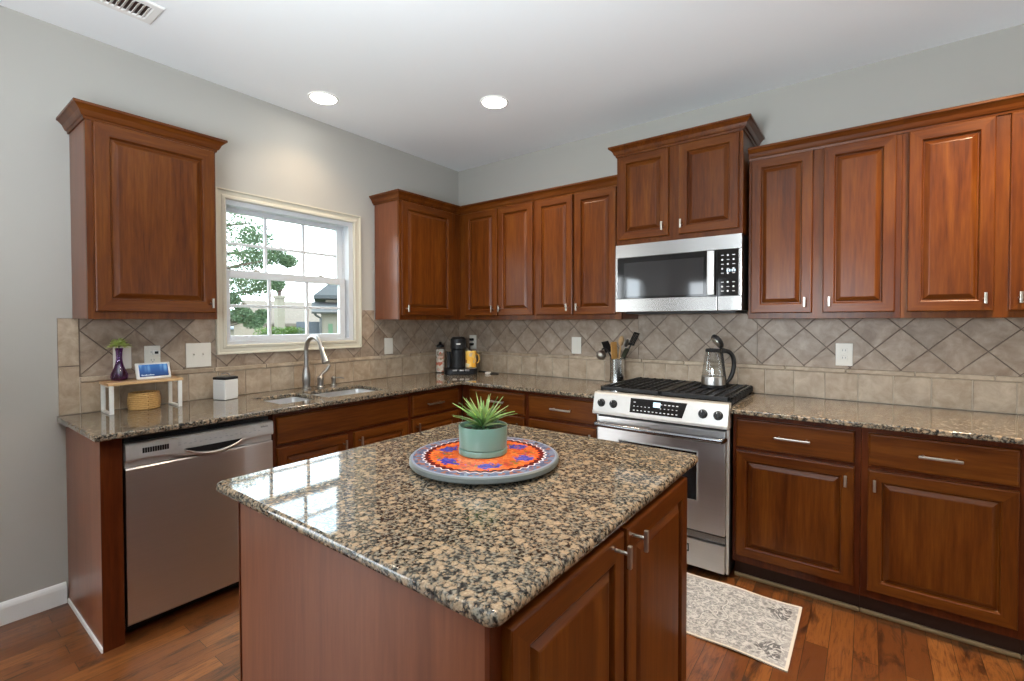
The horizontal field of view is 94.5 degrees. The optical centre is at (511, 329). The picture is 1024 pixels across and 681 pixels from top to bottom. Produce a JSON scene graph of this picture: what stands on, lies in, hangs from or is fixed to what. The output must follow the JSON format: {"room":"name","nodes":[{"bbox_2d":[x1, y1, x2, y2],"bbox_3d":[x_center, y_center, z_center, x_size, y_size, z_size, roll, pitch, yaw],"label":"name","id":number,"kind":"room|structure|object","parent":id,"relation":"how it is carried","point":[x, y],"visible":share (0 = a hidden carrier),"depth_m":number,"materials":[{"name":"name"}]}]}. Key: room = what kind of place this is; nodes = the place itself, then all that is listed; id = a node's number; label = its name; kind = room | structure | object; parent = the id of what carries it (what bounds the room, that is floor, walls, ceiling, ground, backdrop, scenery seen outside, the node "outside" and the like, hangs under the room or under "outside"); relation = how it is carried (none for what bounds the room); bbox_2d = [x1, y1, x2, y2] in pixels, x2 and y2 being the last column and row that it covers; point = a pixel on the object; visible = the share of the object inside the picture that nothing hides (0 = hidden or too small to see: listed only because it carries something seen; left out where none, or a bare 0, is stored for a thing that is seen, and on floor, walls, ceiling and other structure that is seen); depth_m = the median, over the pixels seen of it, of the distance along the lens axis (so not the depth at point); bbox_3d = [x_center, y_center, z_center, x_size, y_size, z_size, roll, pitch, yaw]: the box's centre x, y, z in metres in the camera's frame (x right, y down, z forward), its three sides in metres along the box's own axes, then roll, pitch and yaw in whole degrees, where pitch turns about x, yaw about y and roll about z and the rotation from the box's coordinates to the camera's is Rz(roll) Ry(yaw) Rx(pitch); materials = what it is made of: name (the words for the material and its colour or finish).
{"room":"kitchen","nodes":[
{"label":"kitchen","id":0,"kind":"room"},
{"bbox_2d":[0,5,458,602],"bbox_3d":[-2.564,-0.056,1.888,0.150,2.776,6.950,1,1,37],"label":"wall","id":1,"kind":"structure","parent":0,"point":[271,151],"depth_m":2.27,"materials":[{"name":"grey paint"}]},
{"bbox_2d":[0,582,66,625],"bbox_3d":[-2.502,1.283,1.852,0.016,0.100,1.126,1,1,37],"label":"baseboard","id":2,"kind":"structure","parent":1,"relation":"attached to","point":[26,605],"depth_m":2.20,"materials":[{"name":"white paint"}]},
{"bbox_2d":[56,97,227,318],"bbox_3d":[-1.847,-0.534,2.408,0.358,0.961,0.620,1,1,37],"label":"upper cabinet","id":3,"kind":"object","parent":1,"relation":"attached to","point":[143,194],"visible":1,"depth_m":2.27,"materials":[{"name":"brown wood"}]},
{"bbox_2d":[57,310,458,415],"bbox_3d":[-1.337,0.123,3.384,0.014,0.540,2.790,1,1,37],"label":"backsplash","id":4,"kind":"structure","parent":1,"relation":"attached to","point":[84,361],"depth_m":2.77,"materials":[{"name":"tile"}]},
{"bbox_2d":[113,346,131,369],"bbox_3d":[-2.026,0.145,2.463,0.006,0.118,0.076,1,1,37],"label":"wall plate","id":5,"kind":"object","parent":4,"relation":"attached to","point":[125,353],"visible":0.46,"depth_m":2.46,"materials":[{"name":"white plastic"}]},
{"bbox_2d":[144,345,159,362],"bbox_3d":[-1.948,0.144,2.566,0.008,0.116,0.072,1,1,37],"label":"wall outlet","id":6,"kind":"object","parent":4,"relation":"attached to","point":[148,357],"visible":0.77,"depth_m":2.56,"materials":[{"name":"white plastic"}]},
{"bbox_2d":[149,357,155,362],"bbox_3d":[-1.945,0.165,2.565,0.002,0.029,0.032,1,1,37],"label":"receptacle","id":7,"kind":"object","parent":6,"relation":"attached to","point":[151,359],"depth_m":2.56,"materials":[{"name":"white plastic"}]},
{"bbox_2d":[152,350,159,354],"bbox_3d":[-1.928,0.123,2.564,0.025,0.024,0.029,1,1,37],"label":"plug","id":8,"kind":"object","parent":6,"relation":"attached to","point":[154,352],"visible":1,"depth_m":2.56,"materials":[{"name":"white plastic"}]},
{"bbox_2d":[186,343,210,367],"bbox_3d":[-1.810,0.146,2.740,0.018,0.139,0.129,1,1,37],"label":"light switch","id":9,"kind":"object","parent":4,"relation":"attached to","point":[197,354],"visible":1,"depth_m":2.74,"materials":[{"name":"beige plastic"}]},
{"bbox_2d":[384,338,392,353],"bbox_3d":[-0.997,0.131,3.829,0.008,0.129,0.082,1,1,37],"label":"light switch","id":10,"kind":"object","parent":4,"relation":"attached to","point":[388,342],"visible":1,"depth_m":3.82,"materials":[{"name":"beige plastic"}]},
{"bbox_2d":[215,186,361,354],"bbox_3d":[-1.516,-0.357,3.254,0.175,0.994,1.003,1,1,37],"label":"window","id":11,"kind":"structure","parent":1,"relation":"in","point":[347,239],"depth_m":3.21,"materials":[{"name":"beige paint"}]},
{"bbox_2d":[369,189,459,319],"bbox_3d":[-0.753,-0.561,3.860,0.358,0.961,0.707,1,1,37],"label":"upper cabinet","id":12,"kind":"object","parent":1,"relation":"attached to","point":[417,237],"visible":1,"depth_m":3.69,"materials":[{"name":"brown wood"}]},
{"bbox_2d":[0,0,1023,171],"bbox_3d":[-0.314,-1.475,0.074,5.900,0.120,7.100,1,1,37],"label":"ceiling","id":13,"kind":"structure","parent":0,"point":[412,77],"depth_m":2.47,"materials":[{"name":"white paint"}]},
{"bbox_2d":[92,0,164,24],"bbox_3d":[-1.734,-1.441,2.060,0.187,0.014,0.324,1,1,37],"label":"ceiling vent","id":14,"kind":"object","parent":13,"relation":"in","point":[146,11],"visible":1,"depth_m":2.12,"materials":[{"name":"white plastic"}]},
{"bbox_2d":[308,91,338,105],"bbox_3d":[-1.192,-1.462,2.996,0.182,0.008,0.182,1,1,37],"label":"recessed light","id":15,"kind":"object","parent":13,"relation":"in","point":[319,97],"visible":1,"depth_m":2.98,"materials":[{"name":"white plastic"}]},
{"bbox_2d":[480,95,508,108],"bbox_3d":[-0.113,-1.464,3.053,0.182,0.008,0.182,1,1,37],"label":"recessed light","id":16,"kind":"object","parent":13,"relation":"in","point":[493,101],"visible":1,"depth_m":3.04,"materials":[{"name":"white plastic"}]},
{"bbox_2d":[0,564,1023,680],"bbox_3d":[-0.310,1.410,0.125,5.900,0.100,7.100,1,1,37],"label":"floor","id":17,"kind":"structure","parent":0,"point":[200,640],"depth_m":1.95,"materials":[{"name":"brown wood"}]},
{"bbox_2d":[66,427,124,653],"bbox_3d":[-1.899,0.885,2.144,0.600,0.883,0.078,1,1,37],"label":"end panel","id":18,"kind":"object","parent":17,"relation":"on","point":[93,469],"visible":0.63,"depth_m":1.99,"materials":[{"name":"brown wood"}]},
{"bbox_2d":[122,416,272,631],"bbox_3d":[-1.663,0.888,2.410,0.620,0.864,0.614,1,1,37],"label":"dishwasher","id":19,"kind":"object","parent":17,"relation":"on","point":[181,548],"visible":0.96,"depth_m":2.15,"materials":[{"name":"silver metal"}]},
{"bbox_2d":[267,388,408,467],"bbox_3d":[-1.195,0.868,3.031,0.656,0.883,0.925,1,1,37],"label":"base cabinet","id":20,"kind":"object","parent":17,"relation":"on","point":[300,435],"visible":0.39,"depth_m":2.77,"materials":[{"name":"brown wood"}]},
{"bbox_2d":[409,385,461,433],"bbox_3d":[-0.757,0.857,3.613,0.656,0.883,0.529,1,1,37],"label":"base cabinet","id":21,"kind":"object","parent":17,"relation":"on","point":[434,408],"visible":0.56,"depth_m":3.40,"materials":[{"name":"brown wood"}]},
{"bbox_2d":[238,476,686,680],"bbox_3d":[-0.072,0.895,1.401,0.948,0.884,0.977,1,1,37],"label":"base cabinet","id":22,"kind":"object","parent":17,"relation":"on","point":[309,611],"visible":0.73,"depth_m":1.05,"materials":[{"name":"brown wood"}]},
{"bbox_2d":[216,419,697,627],"bbox_3d":[-0.103,0.439,1.472,1.023,0.026,1.106,1,1,37],"label":"countertop","id":23,"kind":"structure","parent":22,"relation":"on","point":[482,553],"depth_m":1.14,"materials":[{"name":"brown stone"}]},
{"bbox_2d":[409,437,558,484],"bbox_3d":[-0.087,0.409,1.503,0.468,0.032,0.468,1,1,37],"label":"lazy susan","id":24,"kind":"object","parent":23,"relation":"on","point":[524,459],"visible":0.84,"depth_m":1.40,"materials":[{"name":"multicoloured plastic"}]},
{"bbox_2d":[453,393,517,458],"bbox_3d":[-0.107,0.296,1.512,0.232,0.191,0.206,1,1,37],"label":"potted plant","id":25,"kind":"object","parent":24,"relation":"on","point":[485,436],"visible":1,"depth_m":1.47,"materials":[{"name":"green plant"}]},
{"bbox_2d":[463,385,527,426],"bbox_3d":[0.026,0.854,3.693,0.614,0.883,0.656,1,1,37],"label":"base cabinet","id":26,"kind":"object","parent":17,"relation":"on","point":[517,401],"visible":0.16,"depth_m":3.39,"materials":[{"name":"brown wood"}]},
{"bbox_2d":[528,392,596,437],"bbox_3d":[0.492,0.860,3.341,0.552,0.883,0.656,1,1,37],"label":"base cabinet","id":27,"kind":"object","parent":17,"relation":"on","point":[551,412],"visible":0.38,"depth_m":3.10,"materials":[{"name":"brown wood"}]},
{"bbox_2d":[57,370,608,441],"bbox_3d":[-0.633,0.415,2.855,1.779,0.026,2.796,1,1,37],"label":"countertop","id":28,"kind":"structure","parent":27,"relation":"on","point":[98,426],"depth_m":2.72,"materials":[{"name":"brown stone"}]},
{"bbox_2d":[99,376,182,414],"bbox_3d":[-1.919,0.334,2.461,0.162,0.154,0.315,1,1,37],"label":"shelf riser","id":29,"kind":"object","parent":28,"relation":"on","point":[110,384],"visible":1,"depth_m":2.39,"materials":[{"name":"brown wood"}]},
{"bbox_2d":[105,338,131,380],"bbox_3d":[-1.989,0.148,2.400,0.092,0.218,0.103,1,1,37],"label":"flower vase","id":30,"kind":"object","parent":29,"relation":"on","point":[117,343],"visible":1,"depth_m":2.40,"materials":[{"name":"purple glass"}]},
{"bbox_2d":[134,362,170,379],"bbox_3d":[-1.905,0.215,2.508,0.072,0.083,0.152,1,1,37],"label":"smart display","id":31,"kind":"object","parent":29,"relation":"on","point":[154,370],"visible":0.99,"depth_m":2.49,"materials":[{"name":"white plastic"}]},
{"bbox_2d":[127,390,160,410],"bbox_3d":[-1.923,0.367,2.476,0.133,0.088,0.142,1,1,37],"label":"wicker basket","id":32,"kind":"object","parent":28,"relation":"on","point":[145,399],"visible":1,"depth_m":2.43,"materials":[{"name":"wicker"}]},
{"bbox_2d":[213,372,237,399],"bbox_3d":[-1.677,0.326,2.774,0.094,0.156,0.094,0,1,17],"label":"canister","id":33,"kind":"object","parent":28,"relation":"on","point":[225,387],"visible":1,"depth_m":2.74,"materials":[{"name":"white ceramic"}]},
{"bbox_2d":[302,335,329,389],"bbox_3d":[-1.289,0.214,3.106,0.288,0.367,0.060,1,1,37],"label":"faucet","id":34,"kind":"object","parent":28,"relation":"on","point":[306,376],"visible":1,"depth_m":3.15,"materials":[{"name":"silver metal"}]},
{"bbox_2d":[266,389,372,403],"bbox_3d":[-1.184,0.518,2.990,0.354,0.184,0.747,1,1,37],"label":"sink","id":35,"kind":"object","parent":28,"relation":"in","point":[351,391],"visible":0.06,"depth_m":3.17,"materials":[{"name":"metal"}]},
{"bbox_2d":[316,365,330,387],"bbox_3d":[-1.304,0.319,3.277,0.054,0.153,0.101,1,1,37],"label":"lever","id":36,"kind":"object","parent":28,"relation":"on","point":[320,379],"visible":1,"depth_m":3.25,"materials":[{"name":"silver metal"}]},
{"bbox_2d":[330,376,343,385],"bbox_3d":[-1.242,0.360,3.360,0.048,0.068,0.099,1,1,37],"label":"soap dispenser","id":37,"kind":"object","parent":28,"relation":"on","point":[333,378],"visible":1,"depth_m":3.33,"materials":[{"name":"silver metal"}]},
{"bbox_2d":[436,342,444,372],"bbox_3d":[-0.636,0.241,4.205,0.084,0.272,0.084,1,1,37],"label":"bottle","id":38,"kind":"object","parent":28,"relation":"on","point":[440,353],"visible":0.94,"depth_m":4.17,"materials":[{"name":"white plastic"}]},
{"bbox_2d":[444,337,476,374],"bbox_3d":[-0.447,0.220,4.097,0.285,0.318,0.204,0,1,-9],"label":"coffee maker","id":39,"kind":"object","parent":28,"relation":"on","point":[456,357],"visible":0.94,"depth_m":4.04,"materials":[{"name":"black plastic"}]},
{"bbox_2d":[465,351,479,367],"bbox_3d":[-0.351,0.253,4.102,0.103,0.142,0.105,1,1,37],"label":"mug","id":40,"kind":"object","parent":39,"relation":"on","point":[470,356],"visible":1,"depth_m":4.06,"materials":[{"name":"yellow ceramic"}]},
{"bbox_2d":[609,358,623,383],"bbox_3d":[0.751,0.297,3.393,0.108,0.186,0.108,1,1,37],"label":"utensil crock","id":41,"kind":"object","parent":28,"relation":"on","point":[616,366],"visible":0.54,"depth_m":3.35,"materials":[{"name":"metal"}]},
{"bbox_2d":[596,348,610,359],"bbox_3d":[0.699,0.257,3.408,0.184,0.255,0.046,0,1,7],"label":"ladle","id":42,"kind":"object","parent":41,"relation":"in","point":[601,354],"visible":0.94,"depth_m":3.40,"materials":[{"name":"silver metal"}]},
{"bbox_2d":[601,341,610,352],"bbox_3d":[0.727,0.232,3.421,0.152,0.304,0.064,1,1,37],"label":"spatula","id":43,"kind":"object","parent":41,"relation":"in","point":[605,344],"visible":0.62,"depth_m":3.44,"materials":[{"name":"black plastic"}]},
{"bbox_2d":[611,342,617,358],"bbox_3d":[0.729,0.234,3.370,0.061,0.298,0.021,-1,1,-32],"label":"wooden spatula","id":44,"kind":"object","parent":41,"relation":"in","point":[613,344],"visible":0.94,"depth_m":3.37,"materials":[{"name":"brown wood"}]},
{"bbox_2d":[618,336,623,358],"bbox_3d":[0.764,0.213,3.378,0.062,0.341,0.045,0,1,24],"label":"wooden spoon","id":45,"kind":"object","parent":41,"relation":"in","point":[621,339],"visible":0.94,"depth_m":3.37,"materials":[{"name":"brown wood"}]},
{"bbox_2d":[621,348,628,358],"bbox_3d":[0.764,0.256,3.368,0.129,0.259,0.038,1,1,37],"label":"server","id":46,"kind":"object","parent":41,"relation":"in","point":[625,351],"visible":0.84,"depth_m":3.34,"materials":[{"name":"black plastic"}]},
{"bbox_2d":[623,332,639,359],"bbox_3d":[0.803,0.199,3.367,0.199,0.373,0.048,1,1,32],"label":"slotted turner","id":47,"kind":"object","parent":41,"relation":"in","point":[636,335],"visible":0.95,"depth_m":3.33,"materials":[{"name":"black plastic"}]},
{"bbox_2d":[592,377,753,575],"bbox_3d":[0.992,0.826,2.906,0.764,0.966,0.738,1,1,37],"label":"gas range","id":48,"kind":"object","parent":17,"relation":"on","point":[684,416],"visible":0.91,"depth_m":2.54,"materials":[{"name":"silver metal"}]},
{"bbox_2d":[653,402,659,407],"bbox_3d":[0.807,0.420,2.641,0.040,0.027,0.007,1,1,37],"label":"clock","id":49,"kind":"object","parent":48,"relation":"on","point":[655,404],"depth_m":2.64,"materials":[{"name":"white"}]},
{"bbox_2d":[609,390,753,407],"bbox_3d":[1.026,0.401,2.945,0.764,0.022,0.621,1,1,37],"label":"cooktop","id":50,"kind":"object","parent":48,"relation":"in","point":[748,394],"depth_m":2.70,"materials":[{"name":"black metal"}]},
{"bbox_2d":[701,334,735,387],"bbox_3d":[1.229,0.185,2.834,0.181,0.316,0.157,1,1,37],"label":"electric kettle","id":51,"kind":"object","parent":48,"relation":"on","point":[708,381],"visible":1,"depth_m":2.82,"materials":[{"name":"clear glass"}]},
{"bbox_2d":[686,573,801,672],"bbox_3d":[0.850,1.312,2.310,0.920,0.012,0.504,1,1,37],"label":"rug","id":52,"kind":"object","parent":17,"relation":"on","point":[761,628],"visible":0.52,"depth_m":2.14,"materials":[{"name":"beige fabric"}]},
{"bbox_2d":[732,414,861,610],"bbox_3d":[1.543,0.872,2.551,0.542,0.883,0.656,1,1,37],"label":"base cabinet","id":53,"kind":"object","parent":17,"relation":"on","point":[797,484],"visible":0.94,"depth_m":2.31,"materials":[{"name":"brown wood"}]},
{"bbox_2d":[860,428,1023,658],"bbox_3d":[1.969,0.877,2.230,0.523,0.883,0.656,1,1,37],"label":"base cabinet","id":54,"kind":"object","parent":17,"relation":"on","point":[942,523],"visible":0.98,"depth_m":1.99,"materials":[{"name":"brown wood"}]},
{"bbox_2d":[1020,640,1023,659],"bbox_3d":[2.433,0.883,1.881,0.637,0.883,0.656,1,1,37],"label":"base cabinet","id":55,"kind":"object","parent":17,"relation":"on","point":[1022,642],"visible":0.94,"depth_m":1.91,"materials":[{"name":"brown wood"}]},
{"bbox_2d":[730,393,1023,444],"bbox_3d":[2.016,0.423,2.191,1.727,0.026,0.671,1,1,37],"label":"countertop","id":56,"kind":"structure","parent":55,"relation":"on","point":[956,423],"depth_m":2.26,"materials":[{"name":"brown stone"}]},
{"bbox_2d":[458,24,1023,420],"bbox_3d":[1.838,-0.079,2.830,5.750,2.776,0.150,1,1,37],"label":"wall","id":57,"kind":"structure","parent":0,"point":[987,66],"depth_m":2.73,"materials":[{"name":"grey paint"}]},
{"bbox_2d":[460,192,534,319],"bbox_3d":[-0.180,-0.565,4.015,1.068,0.961,0.350,1,1,37],"label":"upper cabinet","id":58,"kind":"object","parent":57,"relation":"attached to","point":[497,236],"visible":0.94,"depth_m":3.79,"materials":[{"name":"brown wood"}]},
{"bbox_2d":[532,175,637,319],"bbox_3d":[0.526,-0.557,3.483,0.700,0.961,0.350,1,1,37],"label":"upper cabinet","id":59,"kind":"object","parent":57,"relation":"attached to","point":[576,223],"visible":0.92,"depth_m":3.36,"materials":[{"name":"brown wood"}]},
{"bbox_2d":[608,113,764,245],"bbox_3d":[1.088,-0.868,3.006,0.847,0.639,0.443,1,1,37],"label":"upper cabinet","id":60,"kind":"object","parent":57,"relation":"attached to","point":[693,182],"visible":0.98,"depth_m":2.82,"materials":[{"name":"brown wood"}]},
{"bbox_2d":[616,233,748,314],"bbox_3d":[1.088,-0.325,3.015,0.759,0.445,0.424,1,1,37],"label":"microwave","id":61,"kind":"object","parent":60,"relation":"attached to","point":[709,274],"visible":0.99,"depth_m":2.84,"materials":[{"name":"silver metal"}]},
{"bbox_2d":[459,312,1023,414],"bbox_3d":[1.213,0.138,3.202,4.292,0.508,0.014,1,1,37],"label":"backsplash","id":62,"kind":"structure","parent":57,"relation":"attached to","point":[975,364],"depth_m":2.82,"materials":[{"name":"tile"}]},
{"bbox_2d":[469,335,476,348],"bbox_3d":[-0.361,0.111,4.381,0.084,0.126,0.008,1,1,37],"label":"wall outlet","id":63,"kind":"object","parent":62,"relation":"attached to","point":[474,346],"visible":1,"depth_m":4.37,"materials":[{"name":"beige plastic"}]},
{"bbox_2d":[572,337,580,353],"bbox_3d":[0.507,0.123,3.727,0.084,0.132,0.008,1,1,37],"label":"light switch","id":64,"kind":"object","parent":62,"relation":"attached to","point":[576,341],"visible":1,"depth_m":3.72,"materials":[{"name":"white plastic"}]},
{"bbox_2d":[835,343,852,365],"bbox_3d":[1.886,0.140,2.690,0.080,0.128,0.008,1,1,37],"label":"wall outlet","id":65,"kind":"object","parent":62,"relation":"attached to","point":[844,351],"visible":1,"depth_m":2.69,"materials":[{"name":"white plastic"}]},
{"bbox_2d":[841,356,847,360],"bbox_3d":[1.884,0.161,2.688,0.032,0.029,0.002,1,1,37],"label":"receptacle","id":66,"kind":"object","parent":65,"relation":"attached to","point":[843,358],"depth_m":2.69,"materials":[{"name":"white plastic"}]},
{"bbox_2d":[841,348,847,352],"bbox_3d":[1.884,0.119,2.687,0.032,0.029,0.002,1,1,37],"label":"receptacle","id":67,"kind":"object","parent":65,"relation":"attached to","point":[843,350],"depth_m":2.69,"materials":[{"name":"white plastic"}]},
{"bbox_2d":[748,117,902,318],"bbox_3d":[1.696,-0.543,2.602,0.677,0.961,0.350,1,1,37],"label":"upper cabinet","id":68,"kind":"object","parent":57,"relation":"attached to","point":[825,209],"visible":1,"depth_m":2.47,"materials":[{"name":"brown wood"}]},
{"bbox_2d":[900,93,1023,317],"bbox_3d":[2.245,-0.536,2.189,0.697,0.961,0.350,1,1,37],"label":"upper cabinet","id":69,"kind":"object","parent":57,"relation":"attached to","point":[962,226],"visible":0.98,"depth_m":2.16,"materials":[{"name":"brown wood"}]},
{"label":"outside","id":70,"kind":"structure","parent":0,"visible":0},
{"bbox_3d":[-27.496,1.477,43.629,89.840,0.300,110.000,1,1,37],"label":"ground","id":71,"kind":"structure","parent":70,"visible":0},
{"bbox_2d":[230,326,233,335],"bbox_3d":[-25.858,-0.138,41.489,5.800,3.000,4.200,1,1,37],"label":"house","id":72,"kind":"structure","parent":71,"relation":"on","point":[231,327],"depth_m":40.12,"materials":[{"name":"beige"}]},
{"bbox_2d":[226,212,298,329],"bbox_3d":[-5.592,-0.730,8.478,2.066,5.310,3.454,1,1,37],"label":"tree","id":73,"kind":"object","parent":71,"relation":"on","point":[249,319],"visible":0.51,"depth_m":8.69,"materials":[{"name":"green plant"}]},
{"bbox_2d":[230,290,320,335],"bbox_3d":[-14.444,-0.565,33.075,6.050,4.120,7.800,1,1,37],"label":"house","id":74,"kind":"structure","parent":71,"relation":"on","point":[281,317],"depth_m":30.52,"materials":[{"name":"beige brick"}]},
{"bbox_2d":[253,326,304,334],"bbox_3d":[-8.632,0.798,17.670,0.735,1.924,2.053,1,1,37],"label":"hedge","id":75,"kind":"object","parent":71,"relation":"on","point":[292,330],"visible":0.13,"depth_m":17.56,"materials":[{"name":"green plant"}]},
{"bbox_2d":[296,322,319,333],"bbox_3d":[-8.223,0.704,19.144,0.880,2.060,0.100,0,1,-22],"label":"fence","id":76,"kind":"object","parent":71,"relation":"on","point":[314,328],"visible":0.14,"depth_m":19.13,"materials":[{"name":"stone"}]},
{"bbox_2d":[311,284,337,333],"bbox_3d":[-5.495,-0.916,21.698,6.720,5.201,5.360,0,1,-22],"label":"house","id":77,"kind":"structure","parent":71,"relation":"on","point":[327,296],"depth_m":18.71,"materials":[{"name":"beige"}]},
{"bbox_2d":[328,324,332,332],"bbox_3d":[-7.138,0.026,18.633,0.160,0.530,0.040,0,1,-22],"label":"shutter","id":78,"kind":"object","parent":77,"relation":"hanging from","point":[330,326],"depth_m":18.61,"materials":[{"name":"green"}]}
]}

